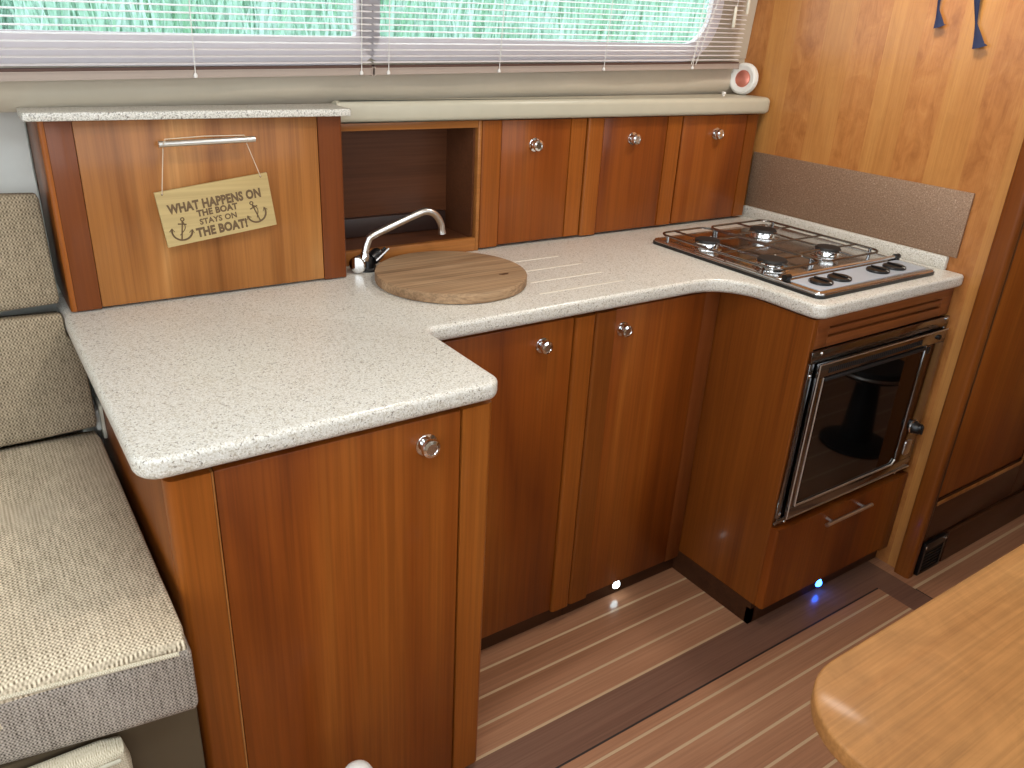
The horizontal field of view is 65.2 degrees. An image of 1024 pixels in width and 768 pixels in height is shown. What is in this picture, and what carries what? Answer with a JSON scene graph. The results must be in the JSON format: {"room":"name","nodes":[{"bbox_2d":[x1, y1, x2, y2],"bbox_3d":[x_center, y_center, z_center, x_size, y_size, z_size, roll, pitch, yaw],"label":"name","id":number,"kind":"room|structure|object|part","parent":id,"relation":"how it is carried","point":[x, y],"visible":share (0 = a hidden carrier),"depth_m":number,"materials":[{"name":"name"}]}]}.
{"room":"ship interior","nodes":[
{"label":"ship interior","id":0,"kind":"room"},
{"bbox_2d":[0,112,103,447],"bbox_3d":[-0.898,-0.020,1.905,3.695,1.250,0.229,-13,29,-32],"label":"wall","id":1,"kind":"structure","parent":0,"point":[16,169],"depth_m":1.53,"materials":[{"name":"white paint"}]},
{"bbox_2d":[696,0,757,58],"bbox_3d":[-0.695,-0.854,1.278,3.707,0.658,0.058,-16,30,-36],"label":"wall","id":2,"kind":"structure","parent":0,"point":[747,29],"depth_m":2.40,"materials":[{"name":"beige plastic"}]},
{"bbox_2d":[0,0,379,65],"bbox_3d":[-1.092,-0.653,1.028,2.105,0.482,0.051,-16,30,-36],"label":"window","id":3,"kind":"structure","parent":2,"relation":"in","point":[355,7],"depth_m":1.48,"materials":[{"name":"plastic"}]},
{"bbox_2d":[0,0,373,80],"bbox_3d":[-1.086,-0.638,0.998,2.076,0.546,0.067,-16,30,-36],"label":"blind","id":4,"kind":"object","parent":3,"relation":"attached to","point":[63,73],"visible":1,"depth_m":1.46,"materials":[{"name":"white plastic"}]},
{"bbox_3d":[-1.111,-0.422,1.113,2.075,0.056,0.027,-16,30,-36],"label":"rail","id":5,"kind":"part","parent":4,"relation":"part of","materials":[{"name":"white plastic"}]},
{"bbox_3d":[-0.568,-0.762,1.387,0.008,0.436,0.035,-13,29,-32],"label":"ladder cord","id":6,"kind":"part","parent":4,"relation":"part of","materials":[{"name":"white fabric"}]},
{"bbox_3d":[-0.298,-0.845,1.587,0.008,0.436,0.035,-13,29,-32],"label":"ladder cord","id":7,"kind":"part","parent":4,"relation":"part of","materials":[{"name":"white fabric"}]},
{"bbox_2d":[0,58,744,111],"bbox_3d":[-0.776,-0.584,1.504,3.720,0.127,0.216,-16,30,-36],"label":"trim","id":8,"kind":"structure","parent":2,"relation":"attached to","point":[289,89],"depth_m":1.72,"materials":[{"name":"beige plastic"}]},
{"bbox_2d":[359,0,723,61],"bbox_3d":[0.151,-1.017,1.957,1.188,0.443,0.048,-16,30,-36],"label":"window","id":9,"kind":"structure","parent":2,"relation":"in","point":[381,40],"depth_m":1.97,"materials":[{"name":"plastic"}]},
{"bbox_2d":[371,0,750,75],"bbox_3d":[0.216,-1.035,1.961,1.261,0.531,0.067,-16,30,-36],"label":"blind","id":10,"kind":"object","parent":9,"relation":"attached to","point":[397,69],"visible":0.98,"depth_m":1.96,"materials":[{"name":"plastic"}]},
{"bbox_3d":[-0.247,-0.860,1.625,0.008,0.436,0.035,-13,29,-32],"label":"ladder cord","id":11,"kind":"part","parent":10,"relation":"part of","materials":[{"name":"white fabric"}]},
{"bbox_3d":[-0.012,-0.932,1.798,0.008,0.436,0.035,-13,29,-32],"label":"ladder cord","id":12,"kind":"part","parent":10,"relation":"part of","materials":[{"name":"white fabric"}]},
{"bbox_3d":[0.192,-0.819,2.076,1.260,0.041,0.027,-16,30,-36],"label":"rail","id":13,"kind":"part","parent":10,"relation":"part of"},
{"bbox_3d":[0.258,-1.014,1.998,0.008,0.436,0.035,-13,29,-32],"label":"ladder cord","id":14,"kind":"part","parent":10,"relation":"part of","materials":[{"name":"white fabric"}]},
{"bbox_3d":[0.536,-1.099,2.204,0.008,0.436,0.035,-13,29,-32],"label":"ladder cord","id":15,"kind":"part","parent":10,"relation":"part of","materials":[{"name":"white fabric"}]},
{"bbox_3d":[0.574,-1.114,2.225,0.114,0.427,0.002,-8,26,-22],"label":"lift cord","id":16,"kind":"part","parent":10,"relation":"part of","materials":[{"name":"white fabric"}]},
{"bbox_3d":[0.594,-1.120,2.240,0.124,0.427,0.002,-8,27,-23],"label":"lift cord","id":17,"kind":"part","parent":10,"relation":"part of","materials":[{"name":"white fabric"}]},
{"bbox_3d":[0.644,-1.062,2.319,0.009,0.057,0.010,-13,29,-32],"label":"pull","id":18,"kind":"part","parent":10,"relation":"part of","materials":[{"name":"plastic"}]},
{"bbox_3d":[0.689,-1.108,2.332,0.009,0.057,0.010,-13,29,-32],"label":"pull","id":19,"kind":"part","parent":10,"relation":"part of","materials":[{"name":"plastic"}]},
{"bbox_2d":[465,514,1023,767],"bbox_3d":[0.446,0.967,1.398,5.000,0.001,3.050,-13,29,-32],"label":"floor","id":20,"kind":"structure","parent":0,"point":[654,671],"depth_m":1.97,"materials":[{"name":"brown wood"}]},
{"bbox_2d":[28,736,132,767],"bbox_3d":[-0.723,0.762,1.040,0.488,0.553,0.051,-13,29,-32],"label":"bolster","id":21,"kind":"object","parent":20,"relation":"on","point":[112,752],"visible":1,"depth_m":1.03,"materials":[{"name":"beige fabric"}]},
{"bbox_2d":[0,707,205,767],"bbox_3d":[-1.370,0.706,1.088,1.672,0.552,0.785,-13,29,-32],"label":"settee base","id":22,"kind":"object","parent":20,"relation":"on","point":[173,741],"visible":0.02,"depth_m":1.12,"materials":[{"name":"beige fabric"}]},
{"bbox_2d":[0,431,197,764],"bbox_3d":[-1.285,0.411,0.895,1.621,0.149,0.699,-13,29,-32],"label":"seat cushion","id":23,"kind":"object","parent":22,"relation":"on","point":[94,644],"visible":1,"depth_m":1.08,"materials":[{"name":"beige fabric"}]},
{"bbox_2d":[0,311,96,446],"bbox_3d":[-1.491,0.123,1.110,1.619,0.240,0.146,-13,29,-32],"label":"cushion","id":24,"kind":"object","parent":23,"relation":"on","point":[45,391],"visible":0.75,"depth_m":1.46,"materials":[{"name":"beige fabric"}]},
{"bbox_2d":[0,193,58,311],"bbox_3d":[-1.524,-0.100,1.063,1.601,0.217,0.123,-13,29,-32],"label":"cushion","id":25,"kind":"object","parent":24,"relation":"on","point":[27,278],"visible":1,"depth_m":1.43,"materials":[{"name":"beige fabric"}]},
{"bbox_2d":[94,390,491,767],"bbox_3d":[-0.446,0.350,1.612,0.522,0.862,0.682,-13,29,-32],"label":"base cabinet","id":26,"kind":"object","parent":20,"relation":"on","point":[326,595],"visible":0.74,"depth_m":1.30,"materials":[{"name":"brown wood"}]},
{"bbox_2d":[94,396,107,437],"bbox_3d":[-0.809,0.065,1.568,0.015,0.070,0.057,-13,29,-32],"label":"switch","id":27,"kind":"object","parent":26,"relation":"attached to","point":[100,424],"visible":0.83,"depth_m":1.55,"materials":[{"name":"plastic"}]},
{"bbox_3d":[-0.667,0.390,1.494,0.016,0.862,0.638,-13,29,-32],"label":"panel","id":28,"kind":"part","parent":26,"relation":"part of","materials":[{"name":"brown wood"}]},
{"bbox_3d":[-0.273,0.458,1.381,0.394,0.835,0.022,-13,29,-32],"label":"door","id":29,"kind":"part","parent":26,"relation":"part of","materials":[{"name":"brown wood"}]},
{"bbox_3d":[-0.132,0.101,1.282,0.038,0.038,0.022,-13,29,-32],"label":"knob","id":30,"kind":"part","parent":26,"relation":"part of","materials":[{"name":"silver metal"}]},
{"bbox_2d":[55,205,963,478],"bbox_3d":[0.114,-0.240,1.847,1.992,0.069,0.830,-13,29,-32],"label":"countertop","id":31,"kind":"structure","parent":26,"relation":"on","point":[185,384],"depth_m":1.43,"materials":[{"name":"white stone"}]},
{"bbox_2d":[26,116,346,311],"bbox_3d":[-0.633,-0.372,1.629,0.547,0.344,0.250,-13,29,-32],"label":"upper cabinet","id":32,"kind":"object","parent":31,"relation":"on","point":[97,181],"visible":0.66,"depth_m":1.52,"materials":[{"name":"brown wood"}]},
{"bbox_3d":[-0.867,-0.329,1.505,0.012,0.344,0.203,-13,29,-32],"label":"panel","id":33,"kind":"part","parent":32,"relation":"part of","materials":[{"name":"brown wood"}]},
{"bbox_2d":[16,103,350,121],"bbox_3d":[-0.594,-0.513,1.509,0.581,0.014,0.109,-13,29,-32],"label":"shelf","id":34,"kind":"object","parent":32,"relation":"on","point":[31,114],"visible":1,"depth_m":1.46,"materials":[{"name":"stone"}]},
{"bbox_3d":[-0.570,-0.454,1.493,0.174,0.015,0.038,-13,29,-32],"label":"bar handle","id":35,"kind":"part","parent":32,"relation":"part of","materials":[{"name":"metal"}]},
{"bbox_2d":[154,135,276,247],"bbox_3d":[-0.562,-0.369,1.529,0.224,0.204,0.024,-13,29,-32],"label":"hanging sign","id":36,"kind":"object","parent":32,"relation":"hanging from","point":[199,212],"visible":1,"depth_m":1.54,"materials":[{"name":"brown wood"}]},
{"bbox_2d":[349,208,445,273],"bbox_3d":[-0.269,-0.338,1.851,0.243,0.135,0.069,-13,29,-32],"label":"tap","id":37,"kind":"object","parent":31,"relation":"on","point":[366,261],"visible":0.99,"depth_m":1.82,"materials":[{"name":"silver metal"}]},
{"bbox_3d":[-0.310,-0.295,1.837,0.030,0.038,0.044,22,30,36],"label":"lever","id":38,"kind":"part","parent":37,"relation":"part of","materials":[{"name":"black plastic"}]},
{"bbox_3d":[-0.247,-0.347,1.837,0.219,0.105,0.020,-13,29,-32],"label":"spout","id":39,"kind":"part","parent":37,"relation":"part of","materials":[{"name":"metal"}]},
{"bbox_2d":[341,120,481,265],"bbox_3d":[-0.283,-0.476,1.931,0.390,0.318,0.153,-13,29,-32],"label":"open niche","id":40,"kind":"object","parent":31,"relation":"on","point":[392,171],"visible":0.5,"depth_m":1.99,"materials":[{"name":"brown wood"}]},
{"bbox_2d":[375,251,526,303],"bbox_3d":[-0.135,-0.243,1.789,0.338,0.024,0.338,-13,29,-32],"label":"chopping board","id":41,"kind":"object","parent":31,"relation":"on","point":[439,277],"visible":1,"depth_m":1.74,"materials":[{"name":"brown wood"}]},
{"bbox_2d":[478,118,586,247],"bbox_3d":[0.020,-0.544,2.116,0.326,0.316,0.172,-13,29,-32],"label":"upper cabinet","id":42,"kind":"object","parent":31,"relation":"on","point":[531,173],"visible":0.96,"depth_m":2.06,"materials":[{"name":"brown wood"}]},
{"bbox_3d":[0.052,-0.526,2.078,0.214,0.309,0.020,-13,29,-32],"label":"flap door","id":43,"kind":"part","parent":42,"relation":"part of","materials":[{"name":"brown wood"}]},
{"bbox_3d":[0.063,-0.602,2.020,0.033,0.033,0.022,-13,29,-32],"label":"knob","id":44,"kind":"part","parent":42,"relation":"part of","materials":[{"name":"silver metal"}]},
{"bbox_2d":[577,115,682,235],"bbox_3d":[0.301,-0.610,2.296,0.346,0.316,0.172,-13,29,-32],"label":"upper cabinet","id":45,"kind":"object","parent":31,"relation":"on","point":[630,163],"visible":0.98,"depth_m":2.24,"materials":[{"name":"brown wood"}]},
{"bbox_3d":[0.330,-0.591,2.255,0.232,0.309,0.020,-13,29,-32],"label":"flap door","id":46,"kind":"part","parent":45,"relation":"part of","materials":[{"name":"brown wood"}]},
{"bbox_3d":[0.337,-0.670,2.193,0.033,0.033,0.022,-13,29,-32],"label":"knob","id":47,"kind":"part","parent":45,"relation":"part of","materials":[{"name":"silver metal"}]},
{"bbox_2d":[669,114,758,223],"bbox_3d":[0.580,-0.675,2.475,0.319,0.316,0.172,-13,29,-32],"label":"upper cabinet","id":48,"kind":"object","parent":31,"relation":"on","point":[715,152],"visible":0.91,"depth_m":2.42,"materials":[{"name":"brown wood"}]},
{"bbox_2d":[331,94,769,123],"bbox_3d":[0.172,-0.736,2.116,1.412,0.046,0.148,-13,29,-32],"label":"shelf","id":49,"kind":"object","parent":48,"relation":"on","point":[498,108],"visible":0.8,"depth_m":1.98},
{"bbox_3d":[0.610,-0.738,2.366,0.033,0.033,0.022,-13,29,-32],"label":"knob","id":50,"kind":"part","parent":48,"relation":"part of","materials":[{"name":"silver metal"}]},
{"bbox_2d":[653,219,933,298],"bbox_3d":[0.735,-0.352,2.122,0.481,0.038,0.554,-13,29,-32],"label":"gas hob","id":51,"kind":"object","parent":31,"relation":"in","point":[815,267],"visible":1,"depth_m":2.06,"materials":[{"name":"silver metal"}]},
{"bbox_3d":[0.518,-0.371,2.131,0.082,0.019,0.082,-13,29,-32],"label":"burner","id":52,"kind":"part","parent":51,"relation":"part of","materials":[{"name":"silver metal"}]},
{"bbox_3d":[0.713,-0.428,2.280,0.092,0.019,0.092,-13,29,-32],"label":"burner","id":53,"kind":"part","parent":51,"relation":"part of","materials":[{"name":"silver metal"}]},
{"bbox_3d":[0.641,-0.295,1.979,0.092,0.019,0.092,-13,29,-32],"label":"burner","id":54,"kind":"part","parent":51,"relation":"part of","materials":[{"name":"silver metal"}]},
{"bbox_3d":[0.644,-0.249,1.877,0.018,0.017,0.015,-13,29,-32],"label":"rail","id":55,"kind":"part","parent":51,"relation":"part of","materials":[{"name":"black plastic"}]},
{"bbox_3d":[0.722,-0.240,1.872,0.057,0.008,0.057,-13,29,-32],"label":"control knob","id":56,"kind":"part","parent":51,"relation":"part of","materials":[{"name":"black plastic"}]},
{"bbox_3d":[0.834,-0.348,2.119,0.082,0.019,0.082,-13,29,-32],"label":"burner","id":57,"kind":"part","parent":51,"relation":"part of","materials":[{"name":"silver metal"}]},
{"bbox_3d":[0.781,-0.254,1.909,0.057,0.008,0.057,-13,29,-32],"label":"control knob","id":58,"kind":"part","parent":51,"relation":"part of","materials":[{"name":"black plastic"}]},
{"bbox_3d":[0.829,-0.293,1.995,0.435,0.010,0.010,-13,29,-32],"label":"lid rail","id":59,"kind":"part","parent":51,"relation":"part of","materials":[{"name":"silver metal"}]},
{"bbox_3d":[0.855,-0.268,1.962,0.435,0.003,0.084,-13,29,-32],"label":"control panel","id":60,"kind":"part","parent":51,"relation":"part of","materials":[{"name":"metal"}]},
{"bbox_3d":[0.910,-0.284,1.992,0.057,0.008,0.057,-13,29,-32],"label":"control knob","id":61,"kind":"part","parent":51,"relation":"part of","materials":[{"name":"black plastic"}]},
{"bbox_3d":[0.968,-0.298,2.029,0.057,0.008,0.057,-13,29,-32],"label":"control knob","id":62,"kind":"part","parent":51,"relation":"part of","materials":[{"name":"black plastic"}]},
{"bbox_3d":[1.014,-0.335,2.114,0.018,0.017,0.015,-13,29,-32],"label":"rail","id":63,"kind":"part","parent":51,"relation":"part of","materials":[{"name":"black plastic"}]},
{"bbox_2d":[346,760,371,767],"bbox_3d":[-0.251,0.762,1.331,0.058,0.358,0.058,-13,29,-32],"label":"container","id":64,"kind":"object","parent":20,"relation":"on","point":[357,763],"visible":1,"depth_m":1.26,"materials":[{"name":"plastic"}]},
{"bbox_2d":[442,312,595,649],"bbox_3d":[-0.112,0.212,1.957,0.437,0.862,0.382,-13,29,-32],"label":"base cabinet","id":65,"kind":"object","parent":20,"relation":"on","point":[541,370],"visible":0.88,"depth_m":1.84,"materials":[{"name":"brown wood"}]},
{"bbox_3d":[0.071,-0.080,1.710,0.034,0.034,0.022,-13,29,-32],"label":"knob","id":66,"kind":"part","parent":65,"relation":"part of","materials":[{"name":"silver metal"}]},
{"bbox_2d":[561,292,720,614],"bbox_3d":[0.237,0.130,2.181,0.406,0.862,0.382,-13,29,-32],"label":"base cabinet","id":67,"kind":"object","parent":20,"relation":"on","point":[650,360],"visible":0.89,"depth_m":2.03,"materials":[{"name":"brown wood"}]},
{"bbox_2d":[611,581,619,588],"bbox_3d":[0.289,0.555,2.211,0.029,0.029,0.012,-13,29,-32],"label":"light","id":68,"kind":"object","parent":67,"relation":"attached to","point":[616,584],"visible":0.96,"depth_m":2.21,"materials":[{"name":"silver metal"}]},
{"bbox_3d":[0.259,-0.123,1.831,0.034,0.034,0.022,-13,29,-32],"label":"knob","id":69,"kind":"part","parent":67,"relation":"part of","materials":[{"name":"silver metal"}]},
{"bbox_2d":[672,288,953,623],"bbox_3d":[0.731,0.089,2.331,0.582,0.862,0.682,-13,29,-32],"label":"housing","id":70,"kind":"object","parent":20,"relation":"on","point":[731,549],"visible":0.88,"depth_m":2.07,"materials":[{"name":"brown wood"}]},
{"bbox_3d":[0.575,0.162,2.068,0.015,0.794,0.312,-13,29,-32],"label":"panel","id":71,"kind":"part","parent":70,"relation":"part of","materials":[{"name":"brown wood"}]},
{"bbox_2d":[814,579,821,586],"bbox_3d":[0.872,0.566,2.273,0.029,0.029,0.012,-13,29,-32],"label":"light","id":72,"kind":"object","parent":70,"relation":"attached to","point":[819,582],"visible":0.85,"depth_m":2.27,"materials":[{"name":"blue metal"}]},
{"bbox_3d":[0.871,0.424,2.195,0.530,0.245,0.022,-13,29,-32],"label":"drawer","id":73,"kind":"part","parent":70,"relation":"part of","materials":[{"name":"brown wood"}]},
{"bbox_3d":[0.896,0.345,2.141,0.200,0.011,0.028,-13,29,-32],"label":"bar handle","id":74,"kind":"part","parent":70,"relation":"part of","materials":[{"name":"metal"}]},
{"bbox_2d":[773,315,949,525],"bbox_3d":[0.773,0.001,2.239,0.577,0.469,0.562,-13,29,-32],"label":"oven","id":75,"kind":"object","parent":70,"relation":"in","point":[863,400],"visible":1,"depth_m":2.02,"materials":[{"name":"black glass"}]},
{"bbox_3d":[0.885,0.101,2.041,0.431,0.352,0.008,-13,29,-32],"label":"glass","id":76,"kind":"part","parent":75,"relation":"part of","materials":[{"name":"black glass"}]},
{"bbox_3d":[1.099,0.176,2.229,0.032,0.044,0.003,-13,29,-32],"label":"badge plate","id":77,"kind":"part","parent":75,"relation":"part of","materials":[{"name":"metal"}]},
{"bbox_3d":[1.113,0.123,2.196,0.038,0.038,0.028,-13,29,-32],"label":"control knob","id":78,"kind":"part","parent":75,"relation":"part of","materials":[{"name":"black plastic"}]},
{"bbox_3d":[0.914,-0.169,1.966,0.566,0.074,0.022,-13,29,-32],"label":"vent rail","id":79,"kind":"part","parent":70,"relation":"part of","materials":[{"name":"brown wood"}]},
{"bbox_2d":[810,544,1023,767],"bbox_3d":[1.135,0.721,1.150,1.428,0.719,0.888,-13,29,-32],"label":"dining table","id":80,"kind":"object","parent":20,"relation":"on","point":[941,685],"visible":1,"depth_m":0.98,"materials":[{"name":"brown wood"}]},
{"bbox_2d":[744,0,1023,567],"bbox_3d":[0.964,-0.516,2.341,0.040,1.980,0.970,-13,29,-32],"label":"wall","id":81,"kind":"structure","parent":0,"point":[867,86],"depth_m":2.12,"materials":[{"name":"brown wood"}]},
{"bbox_2d":[730,63,757,94],"bbox_3d":[0.710,-0.935,2.455,0.092,0.092,0.028,23,31,38],"label":"round wall light","id":82,"kind":"object","parent":81,"relation":"attached to","point":[744,79],"visible":0.97,"depth_m":2.44,"materials":[{"name":"white plastic"}]},
{"bbox_2d":[745,152,974,257],"bbox_3d":[0.958,-0.530,2.301,0.006,0.166,0.703,-13,29,-32],"label":"panel","id":83,"kind":"object","parent":81,"relation":"attached to","point":[931,218],"visible":1,"depth_m":2.25,"materials":[{"name":"brown metal"}]},
{"bbox_2d":[894,139,1023,578],"bbox_3d":[1.211,-0.339,1.976,0.032,1.980,0.048,-13,29,-32],"label":"trim","id":84,"kind":"structure","parent":81,"relation":"attached to","point":[1011,219],"depth_m":2.09,"materials":[{"name":"brown wood"}]},
{"bbox_2d":[933,0,986,48],"bbox_3d":[1.097,-0.919,1.931,0.026,0.202,0.153,-13,29,-32],"label":"ribbon","id":85,"kind":"object","parent":81,"relation":"attached to","point":[978,42],"visible":1,"depth_m":1.93,"materials":[{"name":"blue fabric"}]},
{"bbox_2d":[913,485,1023,572],"bbox_3d":[1.762,-0.465,2.323,1.292,1.980,0.025,-13,29,-32],"label":"wall","id":86,"kind":"structure","parent":0,"point":[945,530],"depth_m":2.48,"materials":[{"name":"brown wood"}]},
{"bbox_2d":[913,532,947,575],"bbox_3d":[1.245,0.505,2.382,0.116,0.110,0.014,-13,29,-32],"label":"air vent","id":87,"kind":"object","parent":86,"relation":"in","point":[931,550],"visible":1,"depth_m":2.37,"materials":[{"name":"black plastic"}]},
{"bbox_2d":[923,220,1023,540],"bbox_3d":[1.640,-0.452,2.234,0.990,1.780,0.030,-13,29,-32],"label":"door","id":88,"kind":"structure","parent":86,"relation":"in","point":[985,465],"depth_m":2.28,"materials":[{"name":"brown wood"}]},
{"bbox_2d":[939,489,1023,561],"bbox_3d":[1.783,0.379,2.729,1.155,0.112,0.010,-13,29,-32],"label":"baseboard","id":89,"kind":"structure","parent":86,"relation":"attached to","point":[960,536],"depth_m":2.53,"materials":[{"name":"brown wood"}]},
{"label":"outside","id":90,"kind":"structure","parent":0,"visible":0},
{"bbox_2d":[0,0,708,42],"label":"window","id":91,"kind":"structure","parent":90,"point":[15,3],"depth_m":7.89,"materials":[{"name":"clear glass"}]}
]}

